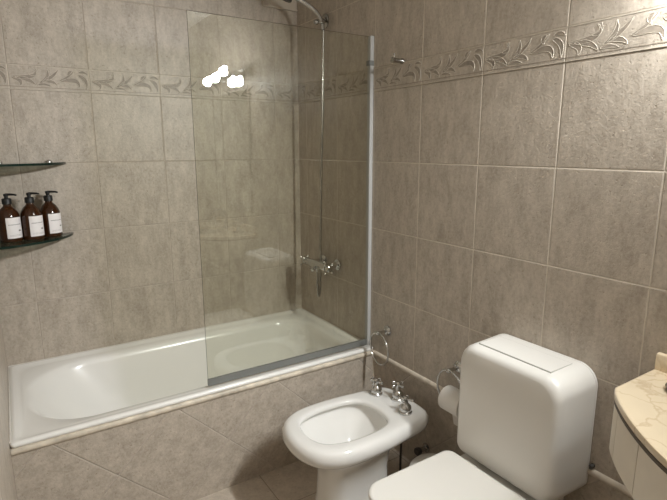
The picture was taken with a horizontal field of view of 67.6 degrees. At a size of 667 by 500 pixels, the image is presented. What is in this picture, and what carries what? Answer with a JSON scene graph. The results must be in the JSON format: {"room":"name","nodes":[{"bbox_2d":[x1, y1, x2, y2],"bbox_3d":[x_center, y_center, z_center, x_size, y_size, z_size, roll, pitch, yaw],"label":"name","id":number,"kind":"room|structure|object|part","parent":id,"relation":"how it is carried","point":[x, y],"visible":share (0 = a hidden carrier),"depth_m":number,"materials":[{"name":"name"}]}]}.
{"room":"bathroom","nodes":[
{"label":"bathroom","id":0,"kind":"room"},
{"bbox_2d":[0,316,16,499],"bbox_3d":[-0.652,0.076,0.766,0.100,2.500,3.350,-8,14,-32],"label":"wall","id":1,"kind":"structure","parent":0,"point":[7,481],"depth_m":1.62,"materials":[{"name":"tile"}]},
{"bbox_2d":[0,0,301,365],"bbox_3d":[-0.890,-0.305,2.629,1.771,2.500,0.100,-8,14,-32],"label":"wall","id":2,"kind":"structure","parent":0,"point":[129,270],"depth_m":2.52,"materials":[{"name":"tile"}]},
{"bbox_2d":[0,160,65,166],"bbox_3d":[-1.309,-0.368,2.115,0.332,0.025,0.266,-8,14,-32],"label":"glass shelf","id":3,"kind":"object","parent":2,"relation":"attached to","point":[48,162],"visible":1,"depth_m":2.09,"materials":[{"name":"clear glass"}]},
{"bbox_2d":[0,232,73,249],"bbox_3d":[-1.308,-0.044,2.182,0.332,0.025,0.266,-8,14,-32],"label":"glass shelf","id":4,"kind":"object","parent":2,"relation":"attached to","point":[67,233],"visible":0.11,"depth_m":2.13,"materials":[{"name":"clear glass"}]},
{"bbox_2d":[0,193,22,242],"bbox_3d":[-1.381,-0.138,2.120,0.084,0.205,0.083,6,13,26],"label":"soap bottle","id":5,"kind":"object","parent":4,"relation":"on","point":[10,221],"visible":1,"depth_m":2.10,"materials":[{"name":"orange glass"}]},
{"bbox_2d":[20,192,44,240],"bbox_3d":[-1.317,-0.149,2.173,0.084,0.205,0.083,5,13,25],"label":"soap bottle","id":6,"kind":"object","parent":4,"relation":"on","point":[31,217],"visible":1,"depth_m":2.15,"materials":[{"name":"brown glass"}]},
{"bbox_2d":[40,191,62,236],"bbox_3d":[-1.280,-0.165,2.250,0.084,0.205,0.083,5,13,23],"label":"soap bottle","id":7,"kind":"object","parent":4,"relation":"on","point":[51,215],"visible":0.95,"depth_m":2.23,"materials":[{"name":"brown glass"}]},
{"bbox_2d":[0,63,297,102],"bbox_3d":[-0.864,-0.818,2.480,1.570,0.102,0.003,-8,14,-32],"label":"trim","id":8,"kind":"structure","parent":2,"relation":"attached to","point":[12,76],"depth_m":2.42,"materials":[{"name":"tile"}]},
{"bbox_2d":[262,0,297,11],"bbox_3d":[-0.295,-1.463,2.720,0.213,0.272,0.012,-8,14,-32],"label":"trim","id":9,"kind":"structure","parent":2,"relation":"attached to","point":[278,4],"depth_m":2.75,"materials":[{"name":"beige tile"}]},
{"bbox_2d":[11,355,372,499],"bbox_3d":[-0.471,0.832,2.208,1.570,0.440,0.070,-8,14,-32],"label":"bathtub surround","id":10,"kind":"structure","parent":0,"point":[197,451],"depth_m":2.07,"materials":[{"name":"tile"}]},
{"bbox_2d":[10,350,373,455],"bbox_3d":[-0.466,0.606,2.153,1.569,0.024,0.070,-8,14,-32],"label":"trim","id":11,"kind":"structure","parent":10,"relation":"on","point":[14,451],"depth_m":2.00,"materials":[{"name":"beige stone"}]},
{"bbox_2d":[372,355,374,376],"bbox_3d":[0.207,0.746,2.593,0.016,0.446,0.007,1,12,4],"label":"trim","id":12,"kind":"structure","parent":10,"relation":"attached to","point":[373,364],"depth_m":2.56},
{"bbox_2d":[197,448,410,499],"bbox_3d":[0.053,1.256,1.472,1.771,0.100,3.550,-8,14,-32],"label":"floor","id":13,"kind":"structure","parent":0,"point":[297,480],"depth_m":2.23,"materials":[{"name":"tile"}]},
{"bbox_2d":[8,308,372,447],"bbox_3d":[-0.654,0.703,2.470,1.574,0.382,0.752,-8,14,-32],"label":"bathtub","id":14,"kind":"object","parent":13,"relation":"on","point":[48,398],"visible":0.64,"depth_m":2.52,"materials":[{"name":"white ceramic"}]},
{"bbox_2d":[186,10,373,385],"bbox_3d":[-0.177,-0.199,2.200,0.855,1.490,0.025,-8,14,-32],"label":"screen","id":15,"kind":"object","parent":14,"relation":"on","point":[370,63],"visible":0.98,"depth_m":2.36,"materials":[{"name":"clear glass"}]},
{"bbox_2d":[282,377,428,499],"bbox_3d":[0.088,0.837,2.097,0.613,0.470,0.405,-8,14,-32],"label":"bidet","id":16,"kind":"object","parent":13,"relation":"on","point":[349,439],"visible":0.99,"depth_m":2.05,"materials":[{"name":"white ceramic"}]},
{"bbox_2d":[370,378,382,396],"bbox_3d":[0.193,0.614,2.245,0.067,0.075,0.067,-8,14,-32],"label":"tap","id":17,"kind":"object","parent":16,"relation":"on","point":[376,390],"depth_m":2.23,"materials":[{"name":"silver metal"}]},
{"bbox_2d":[391,381,403,401],"bbox_3d":[0.284,0.619,2.197,0.070,0.084,0.070,-8,14,-32],"label":"tap","id":18,"kind":"object","parent":16,"relation":"on","point":[397,392],"depth_m":2.18,"materials":[{"name":"silver metal"}]},
{"bbox_2d":[398,394,413,415],"bbox_3d":[0.302,0.646,2.085,0.061,0.075,0.061,-8,14,-32],"label":"tap","id":19,"kind":"object","parent":16,"relation":"on","point":[405,409],"depth_m":2.07,"materials":[{"name":"silver metal"}]},
{"bbox_2d":[409,453,434,465],"bbox_3d":[0.400,0.969,1.987,0.200,0.252,0.200,-8,14,-32],"label":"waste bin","id":20,"kind":"object","parent":13,"relation":"on","point":[419,458],"visible":0.09,"depth_m":2.01,"materials":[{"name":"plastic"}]},
{"bbox_2d":[368,450,563,499],"bbox_3d":[0.427,0.963,1.641,0.598,0.403,0.380,-8,14,-32],"label":"toilet","id":21,"kind":"object","parent":13,"relation":"on","point":[445,475],"visible":0.84,"depth_m":1.63,"materials":[{"name":"white ceramic"}]},
{"bbox_3d":[0.427,0.980,1.645,0.598,0.368,0.348,-8,14,-32],"label":"bowl","id":22,"kind":"part","parent":21,"relation":"part of","materials":[{"name":"white ceramic"}]},
{"bbox_2d":[297,0,666,499],"bbox_3d":[0.750,-0.111,1.656,0.100,2.500,3.350,-8,14,-32],"label":"wall","id":23,"kind":"structure","parent":0,"point":[527,204],"depth_m":1.82,"materials":[{"name":"tile"}]},
{"bbox_2d":[300,254,340,274],"bbox_3d":[-0.084,0.081,2.785,0.138,0.077,0.291,-8,14,-32],"label":"mixer","id":24,"kind":"object","parent":23,"relation":"attached to","point":[316,265],"visible":0.99,"depth_m":2.73,"materials":[{"name":"silver metal"}]},
{"bbox_2d":[283,0,324,296],"bbox_3d":[-0.160,-0.517,2.655,0.238,1.602,0.081,0,12,0],"label":"shower","id":25,"kind":"object","parent":24,"relation":"attached to","point":[304,2],"visible":0.99,"depth_m":2.63,"materials":[{"name":"silver metal"}]},
{"bbox_3d":[-0.130,-1.208,2.532,0.177,0.184,0.044,1,12,5],"label":"handle","id":26,"kind":"part","parent":25,"relation":"part of","materials":[{"name":"silver metal"}]},
{"bbox_3d":[-0.164,0.058,2.880,0.061,0.061,0.040,-8,14,-32],"label":"cross handle","id":27,"kind":"part","parent":24,"relation":"part of","materials":[{"name":"silver metal"}]},
{"bbox_3d":[-0.027,0.100,2.673,0.061,0.061,0.040,-8,14,-32],"label":"cross handle","id":28,"kind":"part","parent":24,"relation":"part of","materials":[{"name":"silver metal"}]},
{"bbox_2d":[314,13,328,28],"bbox_3d":[-0.056,-1.179,2.551,0.060,0.072,0.115,4,12,20],"label":"holder","id":29,"kind":"object","parent":23,"relation":"attached to","point":[325,16],"visible":0.9,"depth_m":2.55,"materials":[{"name":"silver metal"}]},
{"bbox_2d":[370,326,390,365],"bbox_3d":[0.241,0.464,2.414,0.073,0.183,0.164,-8,14,-32],"label":"towel ring","id":30,"kind":"object","parent":23,"relation":"attached to","point":[387,331],"visible":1,"depth_m":2.41,"materials":[{"name":"silver metal"}]},
{"bbox_2d":[390,53,403,63],"bbox_3d":[0.270,-0.811,2.112,0.057,0.042,0.025,-8,14,-32],"label":"robe hook","id":31,"kind":"object","parent":23,"relation":"attached to","point":[393,59],"visible":1,"depth_m":2.10,"materials":[{"name":"silver metal"}]},
{"bbox_2d":[414,443,429,455],"bbox_3d":[0.399,0.910,2.269,0.062,0.044,0.044,-8,14,-32],"label":"valve","id":32,"kind":"object","parent":23,"relation":"attached to","point":[418,451],"visible":1,"depth_m":2.26,"materials":[{"name":"silver metal"}]},
{"bbox_3d":[0.382,0.912,2.258,0.022,0.036,0.036,-8,14,-32],"label":"knob","id":33,"kind":"part","parent":32,"relation":"part of","materials":[{"name":"grey metal"}]},
{"bbox_2d":[437,361,460,393],"bbox_3d":[0.494,0.553,2.035,0.073,0.183,0.164,-8,14,-32],"label":"toilet paper holder","id":34,"kind":"object","parent":23,"relation":"attached to","point":[457,365],"visible":0.62,"depth_m":2.04,"materials":[{"name":"silver metal"}]},
{"bbox_2d":[438,385,459,425],"bbox_3d":[0.489,0.648,2.003,0.102,0.185,0.100,-8,14,-32],"label":"toilet paper roll","id":35,"kind":"object","parent":34,"relation":"on","point":[448,399],"visible":0.46,"depth_m":1.97,"materials":[{"name":"white paper"}]},
{"bbox_3d":[0.482,0.487,2.029,0.058,0.021,0.021,-8,14,-32],"label":"post","id":36,"kind":"part","parent":34,"relation":"part of","materials":[{"name":"silver metal"}]},
{"bbox_2d":[298,5,666,102],"bbox_3d":[0.706,-0.627,1.521,0.003,0.102,3.348,-8,14,-32],"label":"trim","id":37,"kind":"structure","parent":23,"relation":"attached to","point":[645,29],"depth_m":1.65,"materials":[{"name":"tile"}]},
{"bbox_2d":[373,350,632,497],"bbox_3d":[0.910,0.740,1.478,0.011,0.025,2.600,-8,14,-32],"label":"trim","id":38,"kind":"structure","parent":23,"relation":"attached to","point":[618,486],"depth_m":2.15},
{"bbox_2d":[457,334,597,499],"bbox_3d":[0.633,0.557,1.700,0.197,0.441,0.407,-8,14,-32],"label":"toilet cistern","id":39,"kind":"object","parent":23,"relation":"attached to","point":[526,412],"visible":1,"depth_m":1.58,"materials":[{"name":"white ceramic"}]},
{"bbox_3d":[0.631,0.343,1.657,0.109,0.004,0.275,-8,14,-32],"label":"access panel","id":40,"kind":"part","parent":39,"relation":"part of","materials":[{"name":"white plastic"}]},
{"bbox_2d":[609,400,666,499],"bbox_3d":[0.925,0.514,0.956,0.492,0.140,0.813,-8,14,-32],"label":"vanity cabinet","id":41,"kind":"object","parent":23,"relation":"attached to","point":[642,474],"visible":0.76,"depth_m":1.11,"materials":[{"name":"white wood"}]},
{"bbox_3d":[0.726,0.456,1.268,0.030,0.130,0.073,5,13,26],"label":"panel","id":42,"kind":"part","parent":41,"relation":"part of","materials":[{"name":"white wood"}]},
{"bbox_3d":[0.696,0.476,1.170,0.029,0.130,0.137,2,12,12],"label":"panel","id":43,"kind":"part","parent":41,"relation":"part of","materials":[{"name":"white wood"}]},
{"bbox_2d":[614,352,666,468],"bbox_3d":[0.924,0.412,0.934,0.493,0.068,0.816,-8,14,-32],"label":"countertop","id":44,"kind":"structure","parent":41,"relation":"on","point":[641,401],"depth_m":1.19,"materials":[{"name":"beige stone"}]},
{"bbox_3d":[0.924,0.450,0.942,0.492,0.009,0.813,-8,14,-32],"label":"rail","id":45,"kind":"part","parent":41,"relation":"part of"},
{"bbox_3d":[0.679,0.501,1.048,0.030,0.130,0.115,0,12,2],"label":"panel","id":46,"kind":"part","parent":41,"relation":"part of","materials":[{"name":"white wood"}]},
{"bbox_2d":[655,352,666,372],"bbox_3d":[1.123,0.376,1.060,0.018,0.047,0.806,-8,14,-32],"label":"backsplash","id":47,"kind":"structure","parent":23,"relation":"attached to","point":[661,358],"depth_m":1.37,"materials":[{"name":"beige stone"}]}
]}

